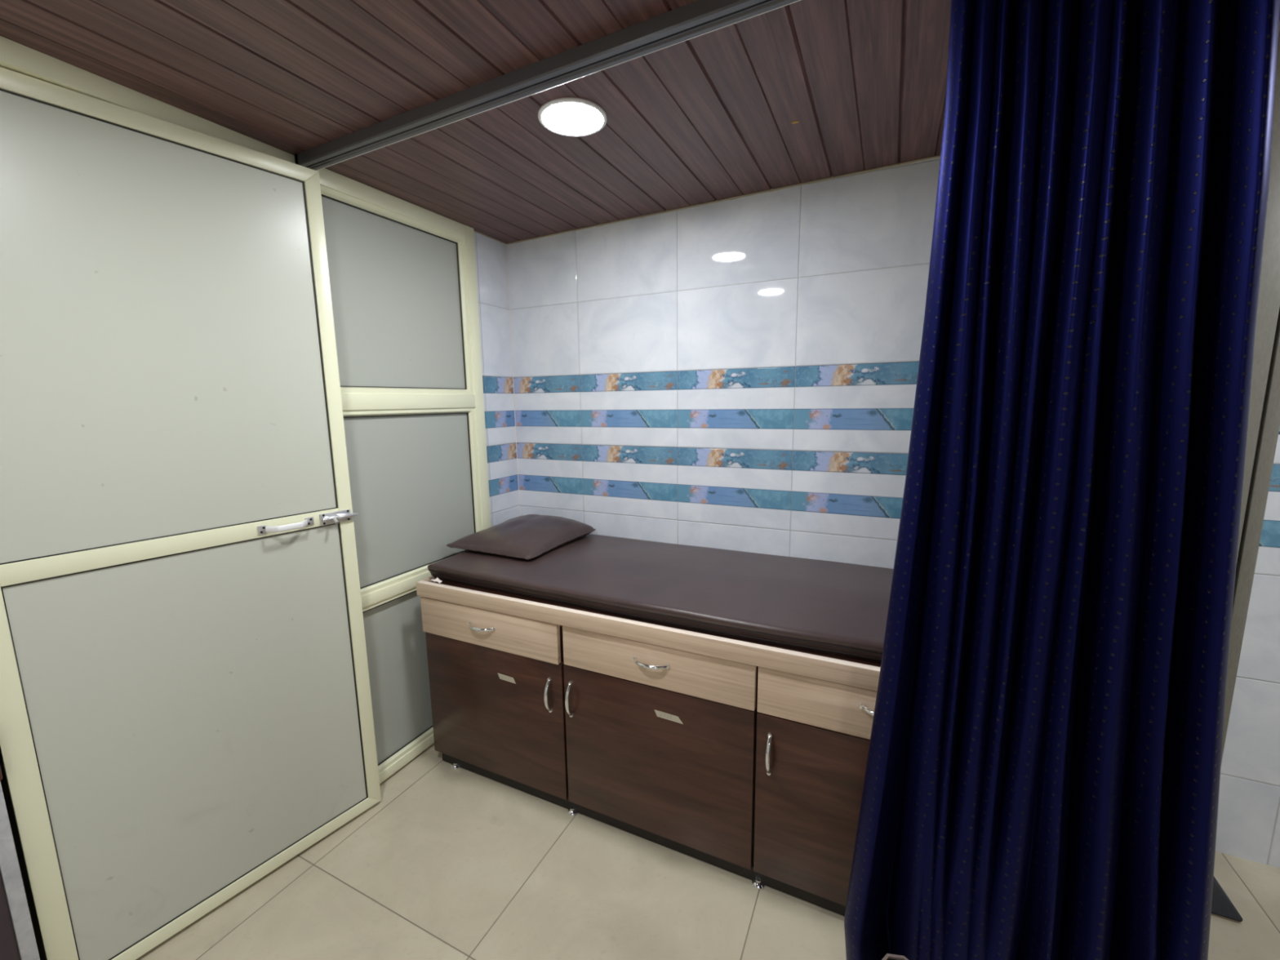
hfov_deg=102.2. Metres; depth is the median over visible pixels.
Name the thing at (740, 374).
wall
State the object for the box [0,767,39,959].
base cabinet
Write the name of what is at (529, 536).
pillow
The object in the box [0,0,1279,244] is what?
ceiling
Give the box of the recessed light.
[537,97,606,137]
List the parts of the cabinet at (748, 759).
handle, drawer, door, handle, handle, rail, handle, drawer, door, handle, door, drawer, handle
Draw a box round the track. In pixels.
[294,0,800,170]
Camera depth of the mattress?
1.60 m
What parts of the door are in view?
rail, panel, rail, panel, rail, foot plate, handle, foot plate, knob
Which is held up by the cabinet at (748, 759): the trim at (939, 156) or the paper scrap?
the paper scrap
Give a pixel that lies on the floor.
(460, 864)
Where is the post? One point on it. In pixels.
(1264, 420)
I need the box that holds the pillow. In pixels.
[446,514,595,559]
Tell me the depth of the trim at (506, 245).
2.37 m
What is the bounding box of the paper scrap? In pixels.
[429,577,442,582]
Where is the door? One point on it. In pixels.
(186, 706)
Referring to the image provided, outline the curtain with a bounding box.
[844,0,1279,959]
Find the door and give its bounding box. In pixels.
[0,66,381,959]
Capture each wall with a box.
[0,35,519,783]
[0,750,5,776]
[506,157,1279,867]
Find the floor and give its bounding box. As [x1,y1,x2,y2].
[0,742,1279,959]
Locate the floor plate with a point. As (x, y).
(1222, 907)
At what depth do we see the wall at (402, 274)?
1.87 m
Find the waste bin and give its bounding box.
[881,953,908,959]
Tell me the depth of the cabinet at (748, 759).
1.48 m
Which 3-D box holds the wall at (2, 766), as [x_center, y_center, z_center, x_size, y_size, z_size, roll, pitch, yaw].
[-2.049,0.092,1.106,1.300,2.200,3.920,3,10,25]
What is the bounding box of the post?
[1221,20,1279,762]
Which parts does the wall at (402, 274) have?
rail, panel, rail, panel, rail, rail, panel, post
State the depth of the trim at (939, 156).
1.84 m
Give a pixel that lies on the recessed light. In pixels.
(567, 117)
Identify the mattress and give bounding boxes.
[427,533,893,664]
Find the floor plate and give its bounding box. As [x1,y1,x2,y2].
[1210,876,1242,922]
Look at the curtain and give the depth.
0.80 m
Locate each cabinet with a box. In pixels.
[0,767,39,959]
[416,576,880,915]
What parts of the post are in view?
post, post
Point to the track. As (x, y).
(698, 18)
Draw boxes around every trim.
[473,155,940,244]
[506,244,519,514]

